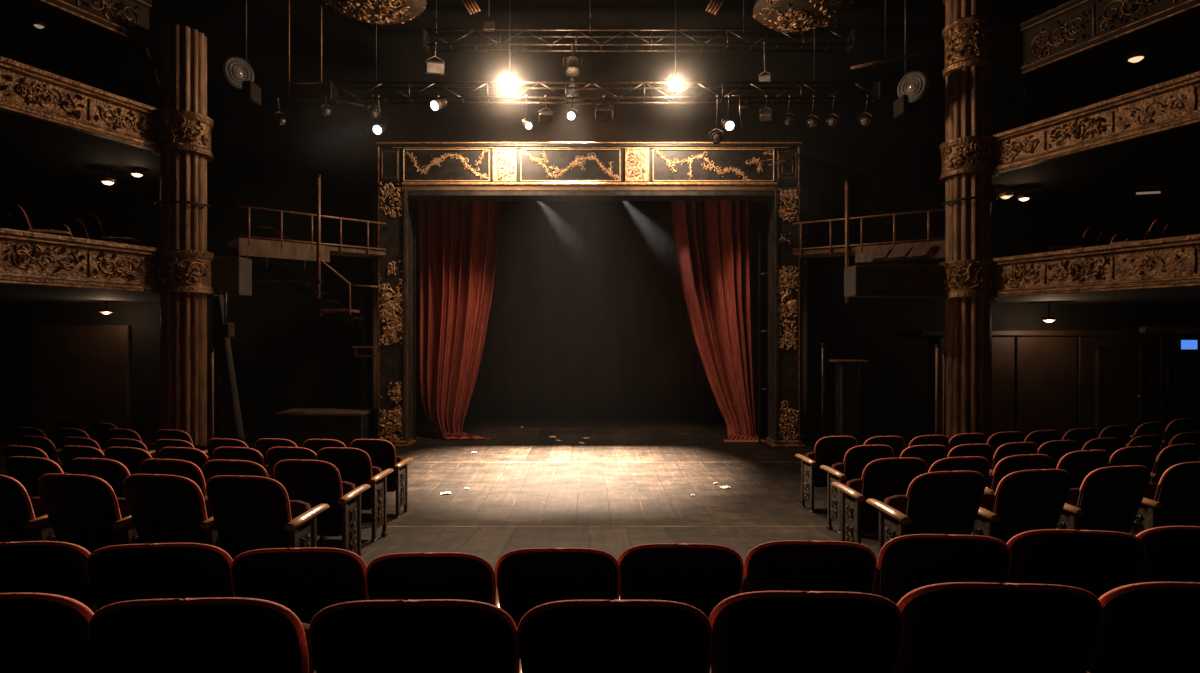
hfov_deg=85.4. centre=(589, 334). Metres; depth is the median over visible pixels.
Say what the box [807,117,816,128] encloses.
lamp
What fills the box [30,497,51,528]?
seat cushion
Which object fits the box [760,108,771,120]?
lamp
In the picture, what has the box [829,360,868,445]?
pedestal
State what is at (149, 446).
seat cushion
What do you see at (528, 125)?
lamp
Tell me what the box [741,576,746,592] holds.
seat cushion
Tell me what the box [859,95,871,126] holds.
can
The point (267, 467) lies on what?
seat cushion
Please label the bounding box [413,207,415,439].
frame
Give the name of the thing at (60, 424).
seat
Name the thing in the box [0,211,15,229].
seat
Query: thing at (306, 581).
seat
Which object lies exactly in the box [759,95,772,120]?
floodlight
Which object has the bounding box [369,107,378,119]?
lamp
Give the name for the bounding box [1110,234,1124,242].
seat
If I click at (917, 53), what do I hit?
bar
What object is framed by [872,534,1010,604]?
seat
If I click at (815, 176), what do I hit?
wall
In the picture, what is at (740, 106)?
bracket
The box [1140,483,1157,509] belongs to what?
seat cushion
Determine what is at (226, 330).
wall bracket
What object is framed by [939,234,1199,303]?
balcony
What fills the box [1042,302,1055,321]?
recessed light
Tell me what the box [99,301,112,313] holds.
recessed light
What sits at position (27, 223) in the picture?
cushion
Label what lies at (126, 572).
seat
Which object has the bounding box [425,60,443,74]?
lamp
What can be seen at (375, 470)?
seat cushion
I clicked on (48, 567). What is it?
seat
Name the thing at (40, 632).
seat
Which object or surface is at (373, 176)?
frame
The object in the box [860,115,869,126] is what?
lamp
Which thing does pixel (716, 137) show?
lamp
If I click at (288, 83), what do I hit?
pipe
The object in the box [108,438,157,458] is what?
seat
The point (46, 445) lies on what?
seat
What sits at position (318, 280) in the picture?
pole
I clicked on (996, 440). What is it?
seat
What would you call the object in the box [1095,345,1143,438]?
door
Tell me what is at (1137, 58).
recessed light
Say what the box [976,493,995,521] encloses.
seat cushion
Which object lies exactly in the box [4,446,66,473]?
seat
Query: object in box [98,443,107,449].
seat cushion
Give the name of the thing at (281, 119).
lamp
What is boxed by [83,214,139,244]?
seat
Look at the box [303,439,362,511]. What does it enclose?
seat
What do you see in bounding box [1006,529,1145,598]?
seat
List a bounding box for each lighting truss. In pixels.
[328,0,881,104]
[422,0,855,52]
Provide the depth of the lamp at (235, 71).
11.05 m
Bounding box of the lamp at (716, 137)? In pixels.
[711,132,722,143]
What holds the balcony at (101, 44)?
attached to the wall
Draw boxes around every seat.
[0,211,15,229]
[0,475,56,541]
[0,541,97,612]
[0,593,98,672]
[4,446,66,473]
[6,456,63,497]
[9,205,70,235]
[16,427,61,451]
[19,436,62,463]
[37,474,140,552]
[56,224,72,236]
[56,421,91,438]
[57,428,107,452]
[60,446,104,473]
[62,437,101,450]
[69,219,113,241]
[69,458,129,497]
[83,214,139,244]
[85,543,235,609]
[88,597,315,672]
[89,422,151,442]
[104,447,152,474]
[106,428,155,453]
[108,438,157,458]
[123,474,222,548]
[139,459,206,497]
[154,439,209,460]
[156,429,208,455]
[159,447,208,476]
[203,460,268,483]
[206,475,328,559]
[207,438,247,459]
[213,447,274,479]
[230,547,368,623]
[255,438,296,464]
[266,447,325,539]
[274,459,370,556]
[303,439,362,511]
[309,599,521,672]
[317,447,393,541]
[350,439,412,517]
[365,552,499,607]
[494,548,620,627]
[517,600,712,672]
[618,543,743,618]
[709,591,902,672]
[741,540,876,593]
[795,436,856,512]
[820,445,893,534]
[831,457,926,543]
[864,436,903,457]
[866,471,985,552]
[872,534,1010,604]
[895,582,1103,672]
[900,445,947,472]
[908,435,948,448]
[928,456,989,481]
[947,433,985,452]
[947,444,993,463]
[971,469,1071,543]
[984,454,1051,492]
[987,431,1023,458]
[989,442,1037,473]
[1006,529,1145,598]
[1024,430,1059,447]
[1037,440,1076,468]
[1048,226,1099,250]
[1056,450,1109,487]
[1056,465,1150,533]
[1062,428,1095,450]
[1081,437,1119,456]
[1088,582,1199,672]
[1095,230,1112,245]
[1098,425,1130,449]
[1108,446,1155,469]
[1110,219,1165,243]
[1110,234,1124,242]
[1125,422,1163,446]
[1127,435,1161,461]
[1129,418,1192,448]
[1129,462,1199,535]
[1136,526,1199,582]
[1149,444,1199,483]
[1154,432,1199,461]
[1161,224,1176,237]
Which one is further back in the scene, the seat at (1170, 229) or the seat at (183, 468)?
the seat at (1170, 229)
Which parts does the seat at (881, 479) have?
armrest, plate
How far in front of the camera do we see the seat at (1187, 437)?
8.46 m
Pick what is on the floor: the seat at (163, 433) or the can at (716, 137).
the seat at (163, 433)
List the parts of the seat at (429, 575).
armrest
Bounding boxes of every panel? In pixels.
[32,325,130,432]
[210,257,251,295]
[844,265,944,297]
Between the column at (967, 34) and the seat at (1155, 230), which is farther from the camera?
the column at (967, 34)
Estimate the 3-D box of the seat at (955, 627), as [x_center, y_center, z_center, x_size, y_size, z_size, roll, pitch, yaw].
[1.263,1.227,2.166,0.664,1.006,0.585,0,0,4]
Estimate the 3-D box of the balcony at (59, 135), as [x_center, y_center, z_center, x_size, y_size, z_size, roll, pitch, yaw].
[-9.928,-3.066,7.288,8.105,0.623,12.625,0,0,0]
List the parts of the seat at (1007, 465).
armrest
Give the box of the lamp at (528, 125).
[522,120,532,129]
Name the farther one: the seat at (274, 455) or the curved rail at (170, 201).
the curved rail at (170, 201)
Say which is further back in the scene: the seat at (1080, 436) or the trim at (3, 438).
the trim at (3, 438)
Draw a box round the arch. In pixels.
[376,142,804,447]
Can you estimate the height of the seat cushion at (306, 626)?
0.434 m
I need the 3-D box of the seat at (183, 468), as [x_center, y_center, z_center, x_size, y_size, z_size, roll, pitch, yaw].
[-3.454,1.528,5.643,0.632,1.006,0.585,0,0,9]
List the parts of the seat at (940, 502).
armrest, plate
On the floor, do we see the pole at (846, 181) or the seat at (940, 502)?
the seat at (940, 502)
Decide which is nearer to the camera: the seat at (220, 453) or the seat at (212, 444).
the seat at (220, 453)
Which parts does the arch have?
block frame, panel, panel frame, block frame, panel, panel frame, moulding, moulding, cornice, moulding, block frame, panel, panel frame, loose gold rod, block frame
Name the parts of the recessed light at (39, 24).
lamp glass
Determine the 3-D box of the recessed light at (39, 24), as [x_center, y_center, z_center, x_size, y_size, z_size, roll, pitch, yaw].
[-7.800,-4.404,9.200,0.156,0.113,0.156,0,0,0]
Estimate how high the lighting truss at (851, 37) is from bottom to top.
2.680 m
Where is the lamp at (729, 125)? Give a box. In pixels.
[722,120,734,130]
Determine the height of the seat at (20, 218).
1.006 m
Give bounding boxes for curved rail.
[153,200,210,209]
[942,196,996,204]
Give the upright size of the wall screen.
0.240 m
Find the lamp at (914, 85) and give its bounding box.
[894,0,929,118]
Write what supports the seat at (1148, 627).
on the floor
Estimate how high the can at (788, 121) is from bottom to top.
0.592 m
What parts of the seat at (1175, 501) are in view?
plate, armrest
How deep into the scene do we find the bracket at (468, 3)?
11.59 m
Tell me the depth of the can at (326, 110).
12.02 m
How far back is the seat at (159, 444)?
7.88 m
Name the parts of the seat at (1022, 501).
plate, armrest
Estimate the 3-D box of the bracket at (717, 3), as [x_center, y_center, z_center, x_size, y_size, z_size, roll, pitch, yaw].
[2.290,-6.990,11.600,0.459,2.540,0.040,0,0,0]
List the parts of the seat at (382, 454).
plate, armrest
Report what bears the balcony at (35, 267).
attached to the wall
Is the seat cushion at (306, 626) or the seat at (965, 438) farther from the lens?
the seat at (965, 438)
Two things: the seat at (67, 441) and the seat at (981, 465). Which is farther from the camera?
the seat at (67, 441)
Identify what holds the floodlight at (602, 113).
hanging from the lighting truss at (876, 92)
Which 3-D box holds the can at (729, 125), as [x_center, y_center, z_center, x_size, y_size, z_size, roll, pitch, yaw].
[2.572,-4.109,12.104,0.244,0.672,0.293,0,0,0]
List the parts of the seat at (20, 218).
armrest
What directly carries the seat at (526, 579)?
on the floor
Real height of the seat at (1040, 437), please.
1.006 m
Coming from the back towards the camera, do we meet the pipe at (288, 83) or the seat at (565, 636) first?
the pipe at (288, 83)
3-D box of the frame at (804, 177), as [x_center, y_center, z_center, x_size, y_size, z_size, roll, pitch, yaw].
[4.355,-0.695,14.495,1.150,5.850,0.110,0,0,0]
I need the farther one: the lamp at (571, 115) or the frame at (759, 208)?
the frame at (759, 208)
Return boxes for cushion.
[24,210,32,228]
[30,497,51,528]
[53,441,61,448]
[57,463,65,472]
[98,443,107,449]
[116,237,131,244]
[117,498,134,529]
[144,443,155,453]
[193,444,207,455]
[204,498,215,529]
[266,465,270,475]
[289,500,310,530]
[301,622,314,672]
[342,481,355,504]
[372,466,381,484]
[395,455,403,489]
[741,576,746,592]
[805,452,814,465]
[831,463,844,479]
[846,479,862,501]
[872,560,880,595]
[884,495,907,523]
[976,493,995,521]
[985,474,992,488]
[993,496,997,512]
[1061,488,1079,516]
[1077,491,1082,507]
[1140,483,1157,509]
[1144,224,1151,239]
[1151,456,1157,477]
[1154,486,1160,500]
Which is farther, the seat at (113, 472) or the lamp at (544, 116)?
the lamp at (544, 116)
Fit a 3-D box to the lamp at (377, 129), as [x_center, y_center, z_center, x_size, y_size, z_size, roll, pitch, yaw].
[-3.927,-3.838,12.109,0.199,0.274,0.311,0,0,0]
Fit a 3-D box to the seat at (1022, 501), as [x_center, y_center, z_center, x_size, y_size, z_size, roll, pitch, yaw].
[3.135,1.453,4.863,0.632,1.006,0.585,0,0,-8]
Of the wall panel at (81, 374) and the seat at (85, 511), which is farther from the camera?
the wall panel at (81, 374)
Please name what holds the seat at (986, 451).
on the floor
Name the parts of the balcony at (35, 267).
edge moulding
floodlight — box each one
[425,41,443,74]
[539,95,552,122]
[594,95,613,120]
[759,41,770,80]
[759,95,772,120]
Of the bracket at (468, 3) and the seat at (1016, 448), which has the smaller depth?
the seat at (1016, 448)
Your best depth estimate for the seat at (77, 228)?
9.97 m
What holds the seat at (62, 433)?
on the floor
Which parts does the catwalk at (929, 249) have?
rail post, rail post, rail post, rail, rail, rail post, rail post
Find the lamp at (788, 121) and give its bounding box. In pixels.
[783,115,792,126]
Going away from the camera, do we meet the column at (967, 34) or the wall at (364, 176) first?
the column at (967, 34)
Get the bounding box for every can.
[274,97,286,124]
[321,95,331,115]
[367,95,378,119]
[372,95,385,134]
[429,95,446,111]
[522,95,532,129]
[566,95,577,120]
[709,95,723,143]
[722,95,734,130]
[781,95,794,126]
[805,95,818,128]
[825,95,838,127]
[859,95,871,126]
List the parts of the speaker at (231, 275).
box trim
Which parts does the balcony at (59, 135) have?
edge moulding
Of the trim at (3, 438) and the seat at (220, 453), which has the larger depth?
the trim at (3, 438)
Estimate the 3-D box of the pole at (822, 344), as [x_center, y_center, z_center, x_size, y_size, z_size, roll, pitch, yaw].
[4.300,1.195,12.000,0.280,2.090,0.280,0,0,0]
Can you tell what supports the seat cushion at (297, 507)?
on the seat at (249, 513)
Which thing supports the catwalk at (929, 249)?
attached to the arch
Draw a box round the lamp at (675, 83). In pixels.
[666,77,681,90]
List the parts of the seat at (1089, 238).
armrest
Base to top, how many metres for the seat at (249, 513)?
1.006 m
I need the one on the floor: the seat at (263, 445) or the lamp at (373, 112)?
the seat at (263, 445)
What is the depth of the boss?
11.65 m
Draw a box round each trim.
[0,435,1161,442]
[1139,326,1199,332]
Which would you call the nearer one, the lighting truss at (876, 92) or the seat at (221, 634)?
the seat at (221, 634)
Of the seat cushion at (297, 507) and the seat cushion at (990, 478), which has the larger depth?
the seat cushion at (990, 478)
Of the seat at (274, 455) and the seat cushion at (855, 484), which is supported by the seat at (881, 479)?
the seat cushion at (855, 484)
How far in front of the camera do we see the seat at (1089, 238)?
10.48 m
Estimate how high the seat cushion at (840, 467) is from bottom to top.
0.434 m
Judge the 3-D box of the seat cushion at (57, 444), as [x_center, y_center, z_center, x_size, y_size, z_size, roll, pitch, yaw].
[-7.618,1.757,9.333,0.470,0.434,0.179,0,0,17]
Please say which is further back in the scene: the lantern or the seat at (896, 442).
the lantern
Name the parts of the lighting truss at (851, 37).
plate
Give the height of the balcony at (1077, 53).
0.813 m
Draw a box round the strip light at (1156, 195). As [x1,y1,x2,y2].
[1128,191,1162,200]
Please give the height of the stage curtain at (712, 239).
5.356 m
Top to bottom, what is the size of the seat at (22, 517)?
1.006 m
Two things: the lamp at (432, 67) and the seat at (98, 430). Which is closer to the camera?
the seat at (98, 430)
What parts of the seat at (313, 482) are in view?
plate, armrest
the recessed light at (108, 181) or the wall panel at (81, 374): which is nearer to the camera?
the recessed light at (108, 181)
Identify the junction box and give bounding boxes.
[483,20,494,31]
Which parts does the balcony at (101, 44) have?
edge moulding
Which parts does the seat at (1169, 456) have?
armrest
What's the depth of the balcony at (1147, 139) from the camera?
10.11 m
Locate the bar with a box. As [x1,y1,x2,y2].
[851,0,918,68]
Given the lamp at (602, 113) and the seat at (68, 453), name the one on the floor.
the seat at (68, 453)
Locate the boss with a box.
[323,0,426,24]
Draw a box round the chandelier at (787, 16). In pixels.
[753,0,852,32]
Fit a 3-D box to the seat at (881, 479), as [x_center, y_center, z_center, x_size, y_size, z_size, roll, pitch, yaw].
[2.559,1.538,5.754,0.632,1.006,0.585,0,0,-7]
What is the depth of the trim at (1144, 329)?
13.38 m
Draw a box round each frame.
[370,172,420,434]
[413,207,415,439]
[758,207,767,442]
[759,172,809,434]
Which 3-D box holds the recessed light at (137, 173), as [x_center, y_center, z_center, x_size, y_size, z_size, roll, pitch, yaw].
[-7.630,-2.739,10.950,0.203,0.143,0.203,0,0,0]
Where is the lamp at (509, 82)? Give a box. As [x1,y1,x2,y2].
[501,75,520,91]
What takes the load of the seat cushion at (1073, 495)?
on the seat at (1108, 498)
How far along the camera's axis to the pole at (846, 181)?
12.26 m
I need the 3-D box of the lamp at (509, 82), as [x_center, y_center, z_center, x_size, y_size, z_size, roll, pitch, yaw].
[-1.477,-4.668,12.131,0.369,0.340,0.348,0,0,0]
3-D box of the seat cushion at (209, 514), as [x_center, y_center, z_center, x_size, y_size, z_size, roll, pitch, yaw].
[-2.849,1.422,4.754,0.484,0.434,0.179,0,0,8]
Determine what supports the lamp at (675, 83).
attached to the lighting truss at (876, 92)
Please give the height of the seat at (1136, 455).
1.006 m
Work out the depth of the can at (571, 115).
12.02 m
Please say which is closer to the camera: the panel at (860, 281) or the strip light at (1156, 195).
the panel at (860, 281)
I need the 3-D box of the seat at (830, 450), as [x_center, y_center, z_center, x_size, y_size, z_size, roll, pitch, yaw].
[3.057,1.767,8.403,0.614,1.006,0.584,0,0,-8]
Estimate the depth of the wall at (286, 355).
13.62 m
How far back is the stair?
12.00 m
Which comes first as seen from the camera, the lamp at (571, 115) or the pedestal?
the lamp at (571, 115)
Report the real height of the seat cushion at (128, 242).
0.434 m
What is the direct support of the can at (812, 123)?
hanging from the lighting truss at (876, 92)
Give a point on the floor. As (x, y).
(630, 483)
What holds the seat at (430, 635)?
on the floor
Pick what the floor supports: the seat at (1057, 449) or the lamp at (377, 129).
the seat at (1057, 449)
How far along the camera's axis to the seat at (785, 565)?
2.97 m
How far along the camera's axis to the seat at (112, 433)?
8.79 m
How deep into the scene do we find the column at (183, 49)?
9.81 m
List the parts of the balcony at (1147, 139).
edge moulding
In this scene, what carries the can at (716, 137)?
hanging from the lighting truss at (876, 92)
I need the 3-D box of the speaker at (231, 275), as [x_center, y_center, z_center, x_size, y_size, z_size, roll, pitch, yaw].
[-5.980,-0.960,10.744,0.580,0.620,0.412,0,0,0]
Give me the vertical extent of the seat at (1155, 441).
1.006 m
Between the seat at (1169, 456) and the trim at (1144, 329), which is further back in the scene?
the trim at (1144, 329)
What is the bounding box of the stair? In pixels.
[252,226,377,356]
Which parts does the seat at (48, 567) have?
armrest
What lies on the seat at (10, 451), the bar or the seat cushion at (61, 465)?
the seat cushion at (61, 465)
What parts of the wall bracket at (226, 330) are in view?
arm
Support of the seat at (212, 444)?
on the floor
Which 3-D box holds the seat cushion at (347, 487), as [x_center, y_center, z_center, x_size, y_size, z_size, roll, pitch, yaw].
[-2.304,1.512,5.735,0.484,0.434,0.179,0,0,7]
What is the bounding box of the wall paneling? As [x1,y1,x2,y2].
[920,330,1199,435]
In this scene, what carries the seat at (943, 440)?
on the floor
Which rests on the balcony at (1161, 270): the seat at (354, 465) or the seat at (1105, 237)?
the seat at (1105, 237)
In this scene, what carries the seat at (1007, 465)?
on the floor
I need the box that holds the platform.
[275,408,375,445]
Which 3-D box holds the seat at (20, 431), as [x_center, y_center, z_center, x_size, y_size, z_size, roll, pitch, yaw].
[-7.643,1.767,9.184,0.614,1.006,0.584,0,0,17]
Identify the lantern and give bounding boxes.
[563,43,581,76]
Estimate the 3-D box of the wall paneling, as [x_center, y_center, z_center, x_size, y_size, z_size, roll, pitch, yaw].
[10.450,1.020,13.560,7.100,2.240,0.120,0,0,0]
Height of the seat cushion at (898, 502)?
0.434 m
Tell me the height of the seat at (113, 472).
1.006 m
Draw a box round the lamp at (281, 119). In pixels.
[274,111,286,124]
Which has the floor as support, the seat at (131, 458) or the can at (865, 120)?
the seat at (131, 458)
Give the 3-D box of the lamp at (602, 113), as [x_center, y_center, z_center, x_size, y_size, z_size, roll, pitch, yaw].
[0.261,-4.128,12.103,0.357,0.286,0.293,0,0,0]
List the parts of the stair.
hand rail, newel post, landing rail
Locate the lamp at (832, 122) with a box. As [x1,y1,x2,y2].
[827,116,836,127]
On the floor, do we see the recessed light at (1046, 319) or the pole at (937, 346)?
the pole at (937, 346)
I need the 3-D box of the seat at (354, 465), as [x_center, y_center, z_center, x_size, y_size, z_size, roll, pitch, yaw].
[-2.479,1.645,6.864,0.632,1.006,0.584,0,0,7]
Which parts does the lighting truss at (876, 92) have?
plate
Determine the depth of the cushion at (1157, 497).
5.23 m
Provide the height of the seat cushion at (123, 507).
0.434 m
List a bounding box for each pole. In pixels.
[210,349,214,438]
[316,174,321,297]
[821,343,828,437]
[844,179,848,302]
[935,344,939,434]
[942,350,946,435]
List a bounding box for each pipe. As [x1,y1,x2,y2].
[262,0,364,106]
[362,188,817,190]
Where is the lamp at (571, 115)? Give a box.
[567,111,576,120]
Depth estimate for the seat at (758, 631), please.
1.87 m
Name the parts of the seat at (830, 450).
armrest, plate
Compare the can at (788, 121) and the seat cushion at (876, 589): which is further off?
the can at (788, 121)
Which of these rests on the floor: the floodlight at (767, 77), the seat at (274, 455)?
the seat at (274, 455)
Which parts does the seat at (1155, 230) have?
armrest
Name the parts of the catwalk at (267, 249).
rail post, rail post, rail post, rail, rail, rail post, rail post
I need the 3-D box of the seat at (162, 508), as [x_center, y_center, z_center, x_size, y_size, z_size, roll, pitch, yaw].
[-2.847,1.432,4.604,0.632,1.006,0.585,0,0,8]
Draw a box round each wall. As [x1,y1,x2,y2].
[0,0,1199,437]
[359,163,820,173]
[359,166,369,407]
[810,166,820,437]
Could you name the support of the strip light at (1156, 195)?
attached to the balcony at (1147, 139)
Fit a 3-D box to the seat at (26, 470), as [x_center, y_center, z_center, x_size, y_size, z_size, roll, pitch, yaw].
[-4.757,1.547,5.840,0.632,1.006,0.585,0,0,12]
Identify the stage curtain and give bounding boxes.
[418,201,498,439]
[671,201,757,439]
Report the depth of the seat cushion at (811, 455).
8.53 m
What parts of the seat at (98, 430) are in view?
armrest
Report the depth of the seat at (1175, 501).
5.23 m
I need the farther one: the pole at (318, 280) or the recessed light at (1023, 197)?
the pole at (318, 280)
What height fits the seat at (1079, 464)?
1.006 m
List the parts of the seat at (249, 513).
plate, armrest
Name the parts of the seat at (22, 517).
armrest, plate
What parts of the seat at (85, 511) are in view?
armrest, plate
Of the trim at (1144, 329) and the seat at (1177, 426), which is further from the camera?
the trim at (1144, 329)
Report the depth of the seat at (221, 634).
1.81 m
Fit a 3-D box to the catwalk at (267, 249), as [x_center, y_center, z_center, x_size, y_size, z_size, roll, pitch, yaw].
[-5.240,-1.699,12.226,2.640,1.038,0.762,0,0,-42]
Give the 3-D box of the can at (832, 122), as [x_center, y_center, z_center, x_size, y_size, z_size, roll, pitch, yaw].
[4.508,-4.139,12.127,0.251,0.611,0.354,0,0,0]
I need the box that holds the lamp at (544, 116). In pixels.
[539,111,552,122]
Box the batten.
[723,440,764,442]
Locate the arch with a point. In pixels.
(408, 172)
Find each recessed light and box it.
[32,19,45,28]
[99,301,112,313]
[100,169,115,184]
[130,169,143,176]
[999,187,1012,198]
[1017,187,1030,200]
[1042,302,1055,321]
[1128,56,1143,62]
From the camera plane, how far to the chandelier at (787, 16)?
11.45 m
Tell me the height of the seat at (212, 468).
1.006 m
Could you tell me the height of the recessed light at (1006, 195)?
0.227 m
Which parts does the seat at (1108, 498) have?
plate, armrest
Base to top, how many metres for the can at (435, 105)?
0.310 m
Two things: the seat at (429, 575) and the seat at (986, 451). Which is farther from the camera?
the seat at (986, 451)
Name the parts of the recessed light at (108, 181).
lamp glass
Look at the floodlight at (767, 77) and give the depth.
12.41 m
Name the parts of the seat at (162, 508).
armrest, plate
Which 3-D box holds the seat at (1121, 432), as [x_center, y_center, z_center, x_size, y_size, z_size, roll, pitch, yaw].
[7.334,1.767,9.375,0.614,1.006,0.584,0,0,-17]
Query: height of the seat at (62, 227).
1.006 m
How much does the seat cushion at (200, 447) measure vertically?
0.434 m
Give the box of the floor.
[0,418,1199,587]
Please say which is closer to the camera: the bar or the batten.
the bar
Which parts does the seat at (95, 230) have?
armrest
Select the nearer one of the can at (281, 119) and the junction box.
the can at (281, 119)
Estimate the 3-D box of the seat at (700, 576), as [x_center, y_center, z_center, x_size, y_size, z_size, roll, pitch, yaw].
[0.435,1.432,3.167,0.632,1.006,0.585,0,0,1]
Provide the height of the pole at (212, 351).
2.040 m
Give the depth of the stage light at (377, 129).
12.03 m
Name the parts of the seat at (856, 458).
armrest, plate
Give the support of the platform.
on the floor
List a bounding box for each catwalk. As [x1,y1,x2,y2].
[228,205,385,269]
[792,209,944,262]
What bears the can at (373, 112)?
hanging from the lighting truss at (876, 92)
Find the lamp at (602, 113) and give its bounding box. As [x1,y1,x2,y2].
[594,106,613,120]
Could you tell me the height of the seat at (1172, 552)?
1.006 m
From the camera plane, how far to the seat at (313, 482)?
5.40 m
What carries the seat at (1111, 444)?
on the floor
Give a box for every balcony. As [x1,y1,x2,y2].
[0,0,159,108]
[0,56,213,200]
[0,228,213,302]
[939,71,1199,205]
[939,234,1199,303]
[1020,0,1199,125]
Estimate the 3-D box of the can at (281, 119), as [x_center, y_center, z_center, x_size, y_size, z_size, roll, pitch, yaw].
[-5.772,-4.139,12.101,0.170,0.512,0.367,0,0,-37]
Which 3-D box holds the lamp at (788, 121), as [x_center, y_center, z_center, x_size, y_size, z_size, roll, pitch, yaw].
[3.696,-3.997,12.132,0.180,0.288,0.361,0,0,17]
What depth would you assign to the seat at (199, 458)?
6.64 m
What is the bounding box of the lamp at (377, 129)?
[372,123,385,134]
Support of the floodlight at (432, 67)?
hanging from the lighting truss at (851, 37)
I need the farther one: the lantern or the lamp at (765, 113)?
the lantern
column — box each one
[160,24,206,444]
[942,0,994,443]
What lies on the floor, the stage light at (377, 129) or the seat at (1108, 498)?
the seat at (1108, 498)
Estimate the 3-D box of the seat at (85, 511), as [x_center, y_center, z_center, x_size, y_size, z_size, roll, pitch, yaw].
[-3.434,1.432,4.613,0.632,1.006,0.584,0,0,9]
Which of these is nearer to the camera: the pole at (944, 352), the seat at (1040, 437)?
the seat at (1040, 437)
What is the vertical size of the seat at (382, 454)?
1.006 m
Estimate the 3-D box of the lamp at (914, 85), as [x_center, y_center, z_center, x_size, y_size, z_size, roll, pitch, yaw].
[5.488,-6.019,11.088,0.408,4.483,0.624,0,0,0]
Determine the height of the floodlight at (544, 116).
0.499 m
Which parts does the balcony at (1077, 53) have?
edge moulding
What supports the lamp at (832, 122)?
attached to the can at (832, 122)
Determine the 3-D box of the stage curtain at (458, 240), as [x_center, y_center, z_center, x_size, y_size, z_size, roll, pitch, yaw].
[-2.848,-0.447,14.040,1.818,5.356,0.588,0,0,0]
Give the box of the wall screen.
[1176,339,1197,349]
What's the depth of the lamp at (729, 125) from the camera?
12.01 m
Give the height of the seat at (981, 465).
1.006 m
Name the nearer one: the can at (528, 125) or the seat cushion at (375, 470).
the seat cushion at (375, 470)
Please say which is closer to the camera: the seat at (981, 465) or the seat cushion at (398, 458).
the seat at (981, 465)
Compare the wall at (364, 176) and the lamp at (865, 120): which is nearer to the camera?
the lamp at (865, 120)
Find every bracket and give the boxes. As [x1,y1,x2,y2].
[219,292,233,337]
[462,0,480,14]
[705,0,723,14]
[732,95,754,126]
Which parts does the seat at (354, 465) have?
plate, armrest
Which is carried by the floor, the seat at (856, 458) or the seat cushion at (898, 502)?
the seat at (856, 458)
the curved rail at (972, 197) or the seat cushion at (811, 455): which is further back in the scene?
the curved rail at (972, 197)
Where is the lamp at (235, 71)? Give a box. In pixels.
[220,0,260,105]
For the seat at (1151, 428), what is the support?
on the floor

